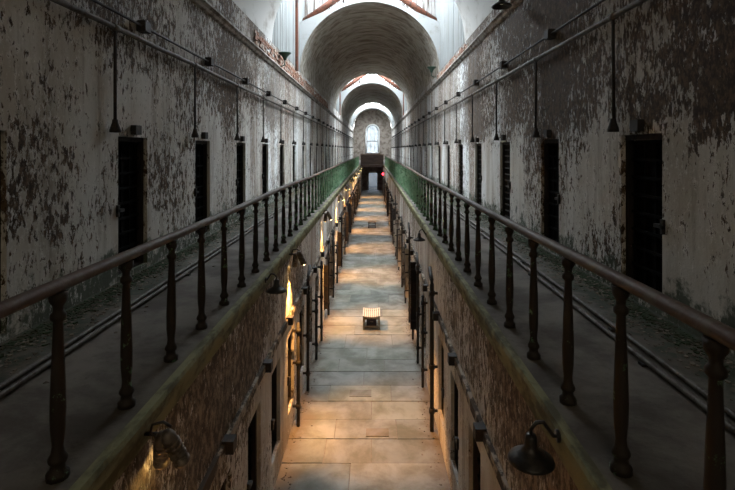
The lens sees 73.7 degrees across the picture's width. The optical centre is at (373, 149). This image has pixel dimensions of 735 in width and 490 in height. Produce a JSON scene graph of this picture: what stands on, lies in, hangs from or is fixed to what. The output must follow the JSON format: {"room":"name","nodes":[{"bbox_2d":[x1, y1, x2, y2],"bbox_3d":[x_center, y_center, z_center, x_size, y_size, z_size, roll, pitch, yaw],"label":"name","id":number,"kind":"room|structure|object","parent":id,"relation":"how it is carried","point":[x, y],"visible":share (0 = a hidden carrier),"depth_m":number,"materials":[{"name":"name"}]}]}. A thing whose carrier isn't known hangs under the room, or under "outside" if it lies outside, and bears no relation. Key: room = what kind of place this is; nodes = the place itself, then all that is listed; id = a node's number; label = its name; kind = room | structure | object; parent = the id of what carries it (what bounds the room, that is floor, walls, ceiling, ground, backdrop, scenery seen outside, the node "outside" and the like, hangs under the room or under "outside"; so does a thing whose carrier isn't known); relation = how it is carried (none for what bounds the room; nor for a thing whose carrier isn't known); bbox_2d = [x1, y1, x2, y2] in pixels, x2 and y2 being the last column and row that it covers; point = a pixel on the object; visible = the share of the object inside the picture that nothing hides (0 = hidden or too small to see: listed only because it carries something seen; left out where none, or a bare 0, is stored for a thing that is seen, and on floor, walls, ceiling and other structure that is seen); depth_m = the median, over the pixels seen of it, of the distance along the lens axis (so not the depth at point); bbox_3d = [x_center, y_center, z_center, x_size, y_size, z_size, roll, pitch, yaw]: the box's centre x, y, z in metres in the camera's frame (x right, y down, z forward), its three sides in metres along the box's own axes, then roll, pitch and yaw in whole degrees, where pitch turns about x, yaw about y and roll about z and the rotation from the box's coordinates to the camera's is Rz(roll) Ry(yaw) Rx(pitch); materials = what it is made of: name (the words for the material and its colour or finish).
{"room":"prison interior","nodes":[
{"label":"prison interior","id":0,"kind":"room"},
{"bbox_2d":[0,0,353,342],"bbox_3d":[-3.320,-3.000,35.500,0.520,9.600,81.000,0,0,0],"label":"wall","id":1,"kind":"structure","parent":0,"point":[59,152],"depth_m":5.94,"materials":[{"name":"paint"}]},
{"bbox_2d":[0,130,0,332],"bbox_3d":[-3.130,0.615,3.710,0.240,1.850,0.810,0,0,0],"label":"door","id":2,"kind":"structure","parent":1,"relation":"in","point":[0,130],"depth_m":4.11,"materials":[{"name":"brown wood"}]},
{"bbox_2d":[116,125,143,274],"bbox_3d":[-3.130,0.615,6.265,0.240,1.850,0.810,0,0,0],"label":"door","id":3,"kind":"structure","parent":1,"relation":"in","point":[130,207],"depth_m":6.41,"materials":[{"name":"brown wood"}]},
{"bbox_2d":[118,142,138,266],"bbox_3d":[-3.183,0.703,6.290,0.035,1.595,0.640,0,0,0],"label":"grille","id":4,"kind":"object","parent":3,"relation":"attached to","point":[128,152],"depth_m":6.37,"materials":[{"name":"metal"}]},
{"bbox_2d":[194,132,207,236],"bbox_3d":[-3.130,0.615,8.820,0.240,1.850,0.810,0,0,0],"label":"door","id":5,"kind":"structure","parent":1,"relation":"in","point":[200,190],"depth_m":9.04,"materials":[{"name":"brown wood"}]},
{"bbox_2d":[195,144,203,232],"bbox_3d":[-3.183,0.703,8.845,0.035,1.595,0.640,0,0,0],"label":"grille","id":6,"kind":"object","parent":5,"relation":"attached to","point":[199,148],"depth_m":9.03,"materials":[{"name":"metal"}]},
{"bbox_2d":[50,0,352,147],"bbox_3d":[-3.010,-0.833,34.500,0.124,1.265,79.000,0,0,0],"label":"pipe","id":7,"kind":"object","parent":1,"relation":"attached to","point":[114,127],"visible":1,"depth_m":6.75,"materials":[{"name":"black metal"}]},
{"bbox_2d":[91,0,352,138],"bbox_3d":[-3.005,-1.605,34.500,0.120,0.140,79.000,0,0,0],"label":"conduit","id":8,"kind":"object","parent":1,"relation":"attached to","point":[142,26],"visible":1,"depth_m":7.71,"materials":[{"name":"black metal"}]},
{"bbox_2d":[236,136,244,215],"bbox_3d":[-3.130,0.615,11.375,0.240,1.850,0.810,0,0,0],"label":"door","id":9,"kind":"structure","parent":1,"relation":"in","point":[239,181],"depth_m":11.68,"materials":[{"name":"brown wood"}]},
{"bbox_2d":[237,145,240,213],"bbox_3d":[-3.183,0.703,11.400,0.035,1.595,0.640,0,0,0],"label":"grille","id":10,"kind":"object","parent":9,"relation":"attached to","point":[238,146],"depth_m":11.65,"materials":[{"name":"metal"}]},
{"bbox_2d":[262,139,267,203],"bbox_3d":[-3.130,0.615,13.930,0.240,1.850,0.810,0,0,0],"label":"door","id":11,"kind":"structure","parent":1,"relation":"in","point":[264,146],"depth_m":14.23,"materials":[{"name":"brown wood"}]},
{"bbox_2d":[262,146,264,201],"bbox_3d":[-3.183,0.703,13.955,0.035,1.595,0.640,0,0,0],"label":"grille","id":12,"kind":"object","parent":11,"relation":"attached to","point":[263,147],"depth_m":14.23,"materials":[{"name":"metal"}]},
{"bbox_2d":[190,0,353,132],"bbox_3d":[-3.018,-2.585,35.500,0.123,0.170,81.000,0,0,0],"label":"crown molding","id":13,"kind":"structure","parent":1,"relation":"attached to","point":[205,6],"depth_m":11.82,"materials":[{"name":"concrete"}]},
{"bbox_2d":[278,52,290,66],"bbox_3d":[-2.875,-2.909,15.900,0.420,0.452,0.414,0,0,0],"label":"floodlight","id":14,"kind":"object","parent":13,"relation":"on","point":[284,55],"visible":0.94,"depth_m":15.82,"materials":[{"name":"green metal"}]},
{"bbox_2d":[280,140,284,194],"bbox_3d":[-3.130,0.615,16.485,0.240,1.850,0.810,0,0,0],"label":"door","id":15,"kind":"structure","parent":1,"relation":"in","point":[281,146],"depth_m":16.83,"materials":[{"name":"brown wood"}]},
{"bbox_2d":[254,29,327,107],"bbox_3d":[-3.067,-2.883,22.872,0.065,0.416,20.533,0,0,0],"label":"trim","id":16,"kind":"structure","parent":1,"relation":"attached to","point":[264,45],"depth_m":16.91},
{"bbox_2d":[293,142,295,188],"bbox_3d":[-3.130,0.615,19.040,0.240,1.850,0.810,0,0,0],"label":"door","id":17,"kind":"structure","parent":1,"relation":"in","point":[295,142],"depth_m":19.39,"materials":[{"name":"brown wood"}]},
{"bbox_2d":[295,0,297,70],"bbox_3d":[-3.040,-5.450,19.350,0.120,4.700,0.200,0,0,0],"label":"pipe","id":18,"kind":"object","parent":1,"relation":"attached to","point":[296,1],"depth_m":19.25,"materials":[{"name":"metal"}]},
{"bbox_2d":[302,142,305,183],"bbox_3d":[-3.130,0.615,21.595,0.240,1.850,0.810,0,0,0],"label":"door","id":19,"kind":"structure","parent":1,"relation":"in","point":[304,142],"depth_m":21.94,"materials":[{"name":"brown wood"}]},
{"bbox_2d":[302,0,339,20],"bbox_3d":[-1.855,-6.487,21.430,2.559,2.106,0.540,0,0,0],"label":"roof beam","id":20,"kind":"structure","parent":1,"relation":"attached to","point":[329,3],"depth_m":21.22,"materials":[{"name":"metal"}]},
{"bbox_2d":[342,74,366,90],"bbox_3d":[-1.855,-6.487,46.430,2.559,2.106,0.540,0,0,0],"label":"roof beam","id":21,"kind":"structure","parent":1,"relation":"attached to","point":[356,79],"depth_m":46.23,"materials":[{"name":"metal"}]},
{"bbox_2d":[110,168,361,489],"bbox_3d":[-1.655,3.300,26.500,0.500,3.000,63.000,0,0,0],"label":"wall","id":22,"kind":"structure","parent":0,"point":[202,417],"depth_m":5.51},
{"bbox_2d":[144,420,190,469],"bbox_3d":[-1.250,1.796,2.971,0.292,0.326,0.157,0,0,29],"label":"spotlight","id":23,"kind":"object","parent":22,"relation":"attached to","point":[167,446],"visible":0.99,"depth_m":2.93,"materials":[{"name":"metal"}]},
{"bbox_2d":[68,165,360,489],"bbox_3d":[-1.416,1.697,23.350,0.118,0.206,56.700,0,0,0],"label":"trim","id":24,"kind":"structure","parent":22,"relation":"attached to","point":[102,474],"depth_m":3.38,"materials":[{"name":"concrete"}]},
{"bbox_2d":[247,409,256,489],"bbox_3d":[-1.475,3.750,5.765,0.200,1.260,0.670,0,0,0],"label":"door","id":25,"kind":"structure","parent":22,"relation":"in","point":[252,429],"depth_m":6.04,"materials":[{"name":"brown wood"}]},
{"bbox_2d":[248,418,252,489],"bbox_3d":[-1.508,3.765,5.790,0.035,1.150,0.500,0,0,0],"label":"grille","id":26,"kind":"object","parent":25,"relation":"attached to","point":[250,429],"depth_m":6.02,"materials":[{"name":"metal"}]},
{"bbox_2d":[271,365,276,453],"bbox_3d":[-1.475,3.750,7.043,0.200,1.260,0.670,0,0,0],"label":"door","id":27,"kind":"structure","parent":22,"relation":"in","point":[274,375],"depth_m":7.32,"materials":[{"name":"brown wood"}]},
{"bbox_2d":[265,273,286,293],"bbox_3d":[-1.215,1.666,6.150,0.256,0.229,0.256,0,0,-42],"label":"wall lamp","id":28,"kind":"object","parent":22,"relation":"attached to","point":[276,288],"visible":1,"depth_m":6.11,"materials":[{"name":"black metal"}]},
{"bbox_2d":[197,176,360,489],"bbox_3d":[-1.347,2.755,23.000,0.113,0.130,56.000,0,0,0],"label":"pipe","id":29,"kind":"object","parent":22,"relation":"attached to","point":[228,446],"visible":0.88,"depth_m":5.59,"materials":[{"name":"black metal"}]},
{"bbox_2d":[287,334,290,404],"bbox_3d":[-1.475,3.750,8.320,0.200,1.260,0.670,0,0,0],"label":"door","id":30,"kind":"structure","parent":22,"relation":"in","point":[289,338],"depth_m":8.59,"materials":[{"name":"brown wood"}]},
{"bbox_2d":[292,322,300,426],"bbox_3d":[-1.332,3.900,8.500,0.142,1.800,0.087,0,0,0],"label":"drain pipe","id":31,"kind":"object","parent":22,"relation":"attached to","point":[297,331],"visible":1,"depth_m":8.47,"materials":[{"name":"black metal"}]},
{"bbox_2d":[289,249,306,266],"bbox_3d":[-1.250,1.796,8.091,0.292,0.326,0.157,0,0,29],"label":"spotlight","id":32,"kind":"object","parent":22,"relation":"attached to","point":[298,255],"visible":1,"depth_m":8.06,"materials":[{"name":"metal"}]},
{"bbox_2d":[300,309,301,368],"bbox_3d":[-1.475,3.750,9.598,0.200,1.260,0.670,0,0,0],"label":"door","id":33,"kind":"structure","parent":22,"relation":"in","point":[301,309],"depth_m":9.90,"materials":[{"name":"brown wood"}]},
{"bbox_2d":[303,265,310,390],"bbox_3d":[-1.332,3.578,9.887,0.142,2.445,0.360,0,0,0],"label":"drain pipe","id":34,"kind":"object","parent":22,"relation":"attached to","point":[307,335],"visible":0.88,"depth_m":9.73,"materials":[{"name":"black metal"}]},
{"bbox_2d":[312,293,317,359],"bbox_3d":[-1.332,4.050,11.200,0.142,1.500,0.087,0,0,0],"label":"drain pipe","id":35,"kind":"object","parent":22,"relation":"attached to","point":[315,300],"visible":1,"depth_m":11.18,"materials":[{"name":"black metal"}]},
{"bbox_2d":[318,261,322,340],"bbox_3d":[-1.332,3.800,12.300,0.142,2.000,0.087,0,0,0],"label":"drain pipe","id":36,"kind":"object","parent":22,"relation":"attached to","point":[321,262],"visible":0.92,"depth_m":12.28,"materials":[{"name":"black metal"}]},
{"bbox_2d":[324,264,327,309],"bbox_3d":[-1.347,3.883,13.817,0.116,1.293,0.048,0,0,0],"label":"shutter","id":37,"kind":"object","parent":22,"relation":"attached to","point":[325,266],"visible":1,"depth_m":13.80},
{"bbox_2d":[325,243,329,314],"bbox_3d":[-1.332,3.777,14.337,0.142,2.045,0.360,0,0,0],"label":"drain pipe","id":38,"kind":"object","parent":22,"relation":"attached to","point":[328,253],"visible":0.8,"depth_m":14.19,"materials":[{"name":"black metal"}]},
{"bbox_2d":[330,256,332,295],"bbox_3d":[-1.328,3.897,15.095,0.154,1.266,0.048,0,0,0],"label":"shutter","id":39,"kind":"object","parent":22,"relation":"attached to","point":[331,257],"visible":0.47,"depth_m":15.08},
{"bbox_2d":[332,229,334,297],"bbox_3d":[-1.332,3.700,15.900,0.142,2.200,0.087,0,0,0],"label":"drain pipe","id":40,"kind":"object","parent":22,"relation":"attached to","point":[333,233],"visible":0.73,"depth_m":15.87,"materials":[{"name":"black metal"}]},
{"bbox_2d":[335,241,337,282],"bbox_3d":[-1.332,4.050,17.600,0.142,1.500,0.087,0,0,0],"label":"drain pipe","id":41,"kind":"object","parent":22,"relation":"attached to","point":[336,245],"visible":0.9,"depth_m":17.57,"materials":[{"name":"black metal"}]},
{"bbox_2d":[337,231,340,265],"bbox_3d":[-1.328,3.847,18.927,0.154,1.366,0.048,0,0,0],"label":"shutter","id":42,"kind":"object","parent":22,"relation":"attached to","point":[338,233],"visible":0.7,"depth_m":18.91,"materials":[{"name":"brown wood"}]},
{"bbox_2d":[339,211,342,266],"bbox_3d":[-1.332,3.678,20.237,0.142,2.245,0.360,0,0,0],"label":"drain pipe","id":43,"kind":"object","parent":22,"relation":"attached to","point":[341,221],"visible":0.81,"depth_m":20.07,"materials":[{"name":"black metal"}]},
{"bbox_2d":[343,215,345,254],"bbox_3d":[-1.332,3.900,22.400,0.142,1.800,0.087,0,0,0],"label":"drain pipe","id":44,"kind":"object","parent":22,"relation":"attached to","point":[344,218],"visible":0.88,"depth_m":22.38,"materials":[{"name":"black metal"}]},
{"bbox_2d":[345,211,348,240],"bbox_3d":[-1.315,3.786,24.037,0.180,1.488,0.048,0,0,0],"label":"shutter","id":45,"kind":"object","parent":22,"relation":"attached to","point":[346,213],"visible":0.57,"depth_m":24.03,"materials":[{"name":"brown wood"}]},
{"bbox_2d":[274,187,450,489],"bbox_3d":[-0.155,4.948,28.727,2.600,0.304,67.453,0,0,0],"label":"floor","id":46,"kind":"structure","parent":0,"point":[397,464],"depth_m":9.56,"materials":[{"name":"concrete"}]},
{"bbox_2d":[278,204,359,488],"bbox_3d":[-1.193,4.795,24.504,0.365,0.016,42.945,0,0,0],"label":"debris","id":47,"kind":"object","parent":46,"relation":"on","point":[300,436],"visible":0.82,"depth_m":9.44,"materials":[{"name":"paint"}]},
{"bbox_2d":[363,307,379,329],"bbox_3d":[-0.055,4.612,13.380,0.464,0.376,0.690,0,0,0],"label":"bench","id":48,"kind":"object","parent":46,"relation":"on","point":[364,308],"visible":1,"depth_m":13.06,"materials":[{"name":"wood"}]},
{"bbox_2d":[367,315,375,325],"bbox_3d":[-0.055,4.680,13.344,0.260,0.240,0.312,0,0,0],"label":"equipment box","id":49,"kind":"object","parent":46,"relation":"on","point":[370,322],"visible":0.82,"depth_m":13.20,"materials":[{"name":"metal"}]},
{"bbox_2d":[384,202,444,489],"bbox_3d":[0.897,4.795,24.538,0.330,0.015,42.885,0,0,0],"label":"debris","id":50,"kind":"object","parent":46,"relation":"on","point":[384,202],"visible":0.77,"depth_m":11.69,"materials":[{"name":"paint"}]},
{"bbox_2d":[232,0,498,41],"bbox_3d":[-0.155,-4.772,4.950,6.090,3.045,19.900,0,0,0],"label":"vault","id":51,"kind":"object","parent":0,"point":[262,13],"visible":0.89,"depth_m":13.45,"materials":[{"name":"paint"}]},
{"bbox_2d":[0,160,734,489],"bbox_3d":[-0.155,1.725,35.500,5.890,0.250,81.000,0,0,0],"label":"floor","id":52,"kind":"structure","parent":0,"point":[666,434],"depth_m":3.55,"materials":[{"name":"concrete"}]},
{"bbox_2d":[0,214,253,357],"bbox_3d":[-2.847,1.593,6.504,0.420,0.020,11.030,0,0,0],"label":"moss","id":53,"kind":"object","parent":52,"relation":"on","point":[40,330],"visible":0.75,"depth_m":5.20,"materials":[{"name":"plant"}]},
{"bbox_2d":[0,180,326,398],"bbox_3d":[-2.375,1.571,22.500,0.080,0.059,55.000,0,0,0],"label":"pipe","id":54,"kind":"object","parent":52,"relation":"on","point":[45,365],"visible":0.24,"depth_m":4.21,"materials":[{"name":"black metal"}]},
{"bbox_2d":[0,179,326,389],"bbox_3d":[-2.465,1.571,22.500,0.080,0.059,55.000,0,0,0],"label":"pipe","id":55,"kind":"object","parent":52,"relation":"on","point":[41,360],"visible":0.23,"depth_m":4.36,"materials":[{"name":"black metal"}]},
{"bbox_2d":[0,173,331,383],"bbox_3d":[-2.602,1.594,17.510,0.899,0.018,33.010,0,0,0],"label":"debris","id":56,"kind":"object","parent":52,"relation":"on","point":[280,199],"visible":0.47,"depth_m":5.19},
{"bbox_2d":[0,156,358,484],"bbox_3d":[-1.540,1.108,24.200,0.104,0.984,54.400,0,0,0],"label":"railing","id":57,"kind":"object","parent":52,"relation":"on","point":[55,290],"visible":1,"depth_m":3.22,"materials":[{"name":"paint"}]},
{"bbox_2d":[360,154,383,166],"bbox_3d":[-0.155,1.140,51.740,2.480,1.320,0.160,0,0,0],"label":"parapet","id":58,"kind":"object","parent":52,"relation":"on","point":[368,159],"visible":0.96,"depth_m":51.70,"materials":[{"name":"paint"}]},
{"bbox_2d":[385,156,734,489],"bbox_3d":[1.230,1.108,24.200,0.104,0.985,54.400,0,0,0],"label":"railing","id":59,"kind":"object","parent":52,"relation":"on","point":[718,338],"visible":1,"depth_m":2.58,"materials":[{"name":"metal"}]},
{"bbox_2d":[414,181,734,433],"bbox_3d":[2.015,1.571,22.500,0.080,0.059,55.000,0,0,0],"label":"pipe","id":60,"kind":"object","parent":52,"relation":"on","point":[644,362],"visible":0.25,"depth_m":3.69,"materials":[{"name":"black metal"}]},
{"bbox_2d":[414,179,734,419],"bbox_3d":[2.125,1.571,22.500,0.080,0.059,55.000,0,0,0],"label":"pipe","id":61,"kind":"object","parent":52,"relation":"on","point":[703,392],"visible":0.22,"depth_m":3.96,"materials":[{"name":"black metal"}]},
{"bbox_2d":[414,176,734,400],"bbox_3d":[2.285,1.594,17.500,0.896,0.018,33.011,0,0,0],"label":"debris","id":62,"kind":"object","parent":52,"relation":"on","point":[692,363],"visible":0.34,"depth_m":5.10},
{"bbox_2d":[480,214,734,375],"bbox_3d":[2.516,1.593,6.507,0.478,0.020,11.027,0,0,0],"label":"moss","id":63,"kind":"object","parent":52,"relation":"on","point":[678,332],"visible":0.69,"depth_m":4.90,"materials":[{"name":"plant"}]},
{"bbox_2d":[300,2,438,109],"bbox_3d":[-0.155,-4.772,30.300,6.090,3.045,19.600,0,0,0],"label":"vault","id":64,"kind":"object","parent":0,"point":[355,40],"visible":0.98,"depth_m":25.83,"materials":[{"name":"paint"}]},
{"bbox_2d":[300,0,438,62],"bbox_3d":[-0.155,-4.935,20.675,6.454,3.370,0.350,0,0,0],"label":"wall","id":65,"kind":"structure","parent":0,"point":[307,26],"depth_m":20.50,"materials":[{"name":"white paint"}]},
{"bbox_2d":[304,0,434,16],"bbox_3d":[-0.105,-6.902,21.820,6.292,3.413,0.079,0,0,0],"label":"wall","id":66,"kind":"structure","parent":0,"point":[310,6],"depth_m":21.79,"materials":[{"name":"paint"}]},
{"bbox_2d":[341,83,402,124],"bbox_3d":[-0.155,-4.772,55.250,6.090,3.045,19.500,0,0,0],"label":"vault","id":67,"kind":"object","parent":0,"point":[366,93],"visible":0.98,"depth_m":52.74,"materials":[{"name":"paint"}]},
{"bbox_2d":[341,78,402,106],"bbox_3d":[-0.155,-4.935,45.675,6.454,3.370,0.350,0,0,0],"label":"wall","id":68,"kind":"structure","parent":0,"point":[344,93],"depth_m":45.51,"materials":[{"name":"white paint"}]},
{"bbox_2d":[354,110,390,159],"bbox_3d":[-0.155,-2.188,76.200,5.850,7.975,0.400,0,0,0],"label":"wall","id":69,"kind":"structure","parent":0,"point":[368,117],"depth_m":76.00,"materials":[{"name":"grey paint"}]},
{"bbox_2d":[365,124,379,152],"bbox_3d":[-0.155,-1.683,76.050,2.208,4.540,0.400,0,0,0],"label":"window","id":70,"kind":"structure","parent":69,"relation":"in","point":[372,132],"depth_m":76.22,"materials":[{"name":"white glass"}]},
{"bbox_2d":[362,167,382,189],"bbox_3d":[-0.155,3.325,58.150,3.300,2.950,0.300,0,0,0],"label":"wall","id":71,"kind":"structure","parent":0,"point":[365,170],"depth_m":58.00,"materials":[{"name":"brown paint"}]},
{"bbox_2d":[353,105,391,122],"bbox_3d":[-0.155,-4.935,73.175,6.454,3.370,0.350,0,0,0],"label":"wall","id":72,"kind":"structure","parent":0,"point":[371,106],"depth_m":73.00,"materials":[{"name":"white paint"}]},
{"bbox_2d":[353,108,391,127],"bbox_3d":[-0.155,-4.772,74.500,6.090,3.045,3.000,0,0,0],"label":"vault","id":73,"kind":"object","parent":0,"point":[368,108],"visible":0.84,"depth_m":74.53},
{"bbox_2d":[369,173,376,186],"bbox_3d":[-0.155,3.325,60.200,3.200,2.950,3.800,0,0,0],"label":"wall","id":74,"kind":"structure","parent":0,"point":[372,176],"depth_m":62.00,"materials":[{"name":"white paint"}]},
{"bbox_2d":[383,167,577,489],"bbox_3d":[1.345,3.300,26.500,0.500,3.000,63.000,0,0,0],"label":"wall","id":75,"kind":"structure","parent":0,"point":[506,416],"depth_m":5.64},
{"bbox_2d":[398,230,400,266],"bbox_3d":[1.019,3.797,18.812,0.152,1.466,0.048,0,0,0],"label":"shutter","id":76,"kind":"object","parent":75,"relation":"attached to","point":[399,231],"visible":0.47,"depth_m":18.80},
{"bbox_2d":[401,216,403,286],"bbox_3d":[1.025,3.579,17.238,0.136,2.442,0.352,0,0,0],"label":"drain pipe","id":77,"kind":"object","parent":75,"relation":"attached to","point":[402,228],"visible":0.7,"depth_m":17.08,"materials":[{"name":"black metal"}]},
{"bbox_2d":[402,246,406,285],"bbox_3d":[1.022,3.855,16.192,0.146,1.351,0.048,0,0,0],"label":"shutter","id":78,"kind":"object","parent":75,"relation":"attached to","point":[403,250],"visible":0.55,"depth_m":16.18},
{"bbox_2d":[405,248,407,297],"bbox_3d":[1.028,3.752,14.882,0.135,1.556,0.048,0,0,0],"label":"shutter","id":79,"kind":"object","parent":75,"relation":"attached to","point":[406,249],"visible":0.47,"depth_m":14.87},
{"bbox_2d":[408,222,412,322],"bbox_3d":[1.025,3.429,13.738,0.136,2.742,0.352,0,0,0],"label":"drain pipe","id":80,"kind":"object","parent":75,"relation":"attached to","point":[409,236],"visible":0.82,"depth_m":13.58,"materials":[{"name":"black metal"}]},
{"bbox_2d":[410,262,416,330],"bbox_3d":[1.009,3.659,12.262,0.172,1.741,0.048,0,0,0],"label":"shutter","id":81,"kind":"object","parent":75,"relation":"attached to","point":[413,276],"visible":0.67,"depth_m":12.25,"materials":[{"name":"brown wood"}]},
{"bbox_2d":[416,252,420,363],"bbox_3d":[1.025,3.579,11.138,0.136,2.442,0.352,0,0,0],"label":"drain pipe","id":82,"kind":"object","parent":75,"relation":"attached to","point":[418,271],"visible":0.93,"depth_m":10.98,"materials":[{"name":"black metal"}]},
{"bbox_2d":[413,229,426,241],"bbox_3d":[0.921,1.689,9.700,0.278,0.222,0.246,0,0,0],"label":"pendant lamp","id":83,"kind":"object","parent":75,"relation":"attached to","point":[418,238],"visible":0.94,"depth_m":9.66,"materials":[{"name":"black metal"}]},
{"bbox_2d":[421,295,427,387],"bbox_3d":[1.025,3.875,9.900,0.136,1.850,0.075,0,0,0],"label":"drain pipe","id":84,"kind":"object","parent":75,"relation":"attached to","point":[423,302],"visible":1,"depth_m":9.88,"materials":[{"name":"black metal"}]},
{"bbox_2d":[428,266,437,431],"bbox_3d":[1.019,3.425,8.484,0.149,2.749,0.370,0,0,0],"label":"drain pipe","id":85,"kind":"object","parent":75,"relation":"attached to","point":[432,293],"visible":1,"depth_m":8.33,"materials":[{"name":"black metal"}]},
{"bbox_2d":[441,343,443,416],"bbox_3d":[1.165,3.750,7.925,0.200,1.260,0.670,0,0,0],"label":"door","id":86,"kind":"structure","parent":75,"relation":"in","point":[442,349],"depth_m":8.20,"materials":[{"name":"brown wood"}]},
{"bbox_2d":[383,176,510,489],"bbox_3d":[1.036,2.755,23.000,0.113,0.130,56.000,0,0,0],"label":"pipe","id":87,"kind":"object","parent":75,"relation":"attached to","point":[480,433],"visible":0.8,"depth_m":5.46,"materials":[{"name":"black metal"}]},
{"bbox_2d":[454,380,458,470],"bbox_3d":[1.165,3.750,6.615,0.200,1.260,0.670,0,0,0],"label":"door","id":88,"kind":"structure","parent":75,"relation":"in","point":[456,439],"depth_m":6.89,"materials":[{"name":"brown wood"}]},
{"bbox_2d":[473,436,479,489],"bbox_3d":[1.165,3.750,5.305,0.200,1.260,0.670,0,0,0],"label":"door","id":89,"kind":"structure","parent":75,"relation":"in","point":[476,454],"depth_m":5.58,"materials":[{"name":"brown wood"}]},
{"bbox_2d":[477,452,479,489],"bbox_3d":[1.198,3.765,5.330,0.035,1.150,0.500,0,0,0],"label":"grille","id":90,"kind":"object","parent":89,"relation":"attached to","point":[478,453],"depth_m":5.57,"materials":[{"name":"metal"}]},
{"bbox_2d":[383,165,612,489],"bbox_3d":[1.106,1.697,23.350,0.118,0.206,56.700,0,0,0],"label":"trim","id":91,"kind":"structure","parent":75,"relation":"attached to","point":[583,471],"depth_m":3.40,"materials":[{"name":"concrete"}]},
{"bbox_2d":[507,420,560,475],"bbox_3d":[0.914,1.664,2.800,0.291,0.232,0.262,0,0,0],"label":"wall lamp","id":92,"kind":"object","parent":75,"relation":"attached to","point":[528,458],"visible":1,"depth_m":2.76,"materials":[{"name":"black metal"}]},
{"bbox_2d":[391,0,734,357],"bbox_3d":[3.010,-3.000,35.500,0.520,9.600,81.000,0,0,0],"label":"wall","id":93,"kind":"structure","parent":0,"point":[675,59],"depth_m":5.93,"materials":[{"name":"paint"}]},
{"bbox_2d":[376,74,401,90],"bbox_3d":[1.545,-6.487,46.430,2.559,2.106,0.540,0,0,0],"label":"roof beam","id":94,"kind":"structure","parent":93,"relation":"attached to","point":[386,79],"depth_m":46.23,"materials":[{"name":"metal"}]},
{"bbox_2d":[400,0,436,20],"bbox_3d":[1.545,-6.487,21.430,2.559,2.106,0.540,0,0,0],"label":"roof beam","id":95,"kind":"structure","parent":93,"relation":"attached to","point":[410,3],"depth_m":21.22,"materials":[{"name":"metal"}]},
{"bbox_2d":[446,141,449,187],"bbox_3d":[2.820,0.615,18.165,0.240,1.850,0.830,0,0,0],"label":"door","id":96,"kind":"structure","parent":93,"relation":"in","point":[446,141],"depth_m":18.52,"materials":[{"name":"black metal"}]},
{"bbox_2d":[436,43,467,79],"bbox_3d":[2.757,-3.058,17.738,0.065,0.246,7.063,0,0,0],"label":"trim","id":97,"kind":"structure","parent":93,"relation":"attached to","point":[462,49],"depth_m":16.81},
{"bbox_2d":[391,0,522,131],"bbox_3d":[2.708,-2.845,35.500,0.123,0.170,81.000,0,0,0],"label":"crown molding","id":98,"kind":"structure","parent":93,"relation":"attached to","point":[504,13],"depth_m":13.40,"materials":[{"name":"stone"}]},
{"bbox_2d":[458,140,462,194],"bbox_3d":[2.820,0.615,15.545,0.240,1.850,0.830,0,0,0],"label":"door","id":99,"kind":"structure","parent":93,"relation":"in","point":[459,141],"depth_m":15.90,"materials":[{"name":"black metal"}]},
{"bbox_2d":[461,147,462,194],"bbox_3d":[2.873,0.705,15.570,0.035,1.590,0.660,0,0,0],"label":"grille","id":100,"kind":"object","parent":99,"relation":"attached to","point":[461,147],"depth_m":15.90,"materials":[{"name":"black metal"}]},
{"bbox_2d":[475,138,481,204],"bbox_3d":[2.820,0.615,12.925,0.240,1.850,0.830,0,0,0],"label":"door","id":101,"kind":"structure","parent":93,"relation":"in","point":[479,146],"depth_m":13.25,"materials":[{"name":"black metal"}]},
{"bbox_2d":[479,146,481,204],"bbox_3d":[2.873,0.705,12.950,0.035,1.590,0.660,0,0,0],"label":"grille","id":102,"kind":"object","parent":101,"relation":"attached to","point":[480,147],"depth_m":13.14,"materials":[{"name":"black metal"}]},
{"bbox_2d":[392,0,604,137],"bbox_3d":[2.695,-1.755,34.500,0.120,0.140,79.000,0,0,0],"label":"conduit","id":103,"kind":"object","parent":93,"relation":"attached to","point":[549,34],"visible":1,"depth_m":8.61,"materials":[{"name":"black metal"}]},
{"bbox_2d":[491,0,511,9],"bbox_3d":[2.510,-2.877,9.350,0.520,0.315,0.389,0,0,0],"label":"wall lamp","id":104,"kind":"object","parent":93,"relation":"attached to","point":[501,4],"visible":1,"depth_m":9.42,"materials":[{"name":"black metal"}]},
{"bbox_2d":[501,135,510,218],"bbox_3d":[2.820,0.615,10.305,0.240,1.850,0.830,0,0,0],"label":"door","id":105,"kind":"structure","parent":93,"relation":"in","point":[506,185],"depth_m":10.60,"materials":[{"name":"black metal"}]},
{"bbox_2d":[505,145,509,218],"bbox_3d":[2.873,0.705,10.330,0.035,1.590,0.660,0,0,0],"label":"grille","id":106,"kind":"object","parent":105,"relation":"attached to","point":[507,147],"depth_m":10.52,"materials":[{"name":"black metal"}]},
{"bbox_2d":[391,0,647,147],"bbox_3d":[2.700,-0.873,34.500,0.124,1.345,79.000,0,0,0],"label":"pipe","id":107,"kind":"object","parent":93,"relation":"attached to","point":[613,126],"visible":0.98,"depth_m":7.28,"materials":[{"name":"black metal"}]},
{"bbox_2d":[543,130,559,242],"bbox_3d":[2.820,0.615,7.685,0.240,1.850,0.830,0,0,0],"label":"door","id":108,"kind":"structure","parent":93,"relation":"in","point":[551,147],"depth_m":7.94,"materials":[{"name":"black metal"}]},
{"bbox_2d":[547,143,558,242],"bbox_3d":[2.873,0.703,7.710,0.035,1.595,0.660,0,0,0],"label":"grille","id":109,"kind":"object","parent":108,"relation":"attached to","point":[552,148],"depth_m":7.82,"materials":[{"name":"metal"}]},
{"bbox_2d":[626,119,664,292],"bbox_3d":[2.820,0.615,5.065,0.240,1.850,0.830,0,0,0],"label":"door","id":110,"kind":"structure","parent":93,"relation":"in","point":[645,225],"depth_m":5.19,"materials":[{"name":"black metal"}]},
{"bbox_2d":[632,140,661,292],"bbox_3d":[2.873,0.703,5.090,0.035,1.595,0.660,0,0,0],"label":"grille","id":111,"kind":"object","parent":110,"relation":"attached to","point":[646,154],"depth_m":5.18,"materials":[{"name":"metal"}]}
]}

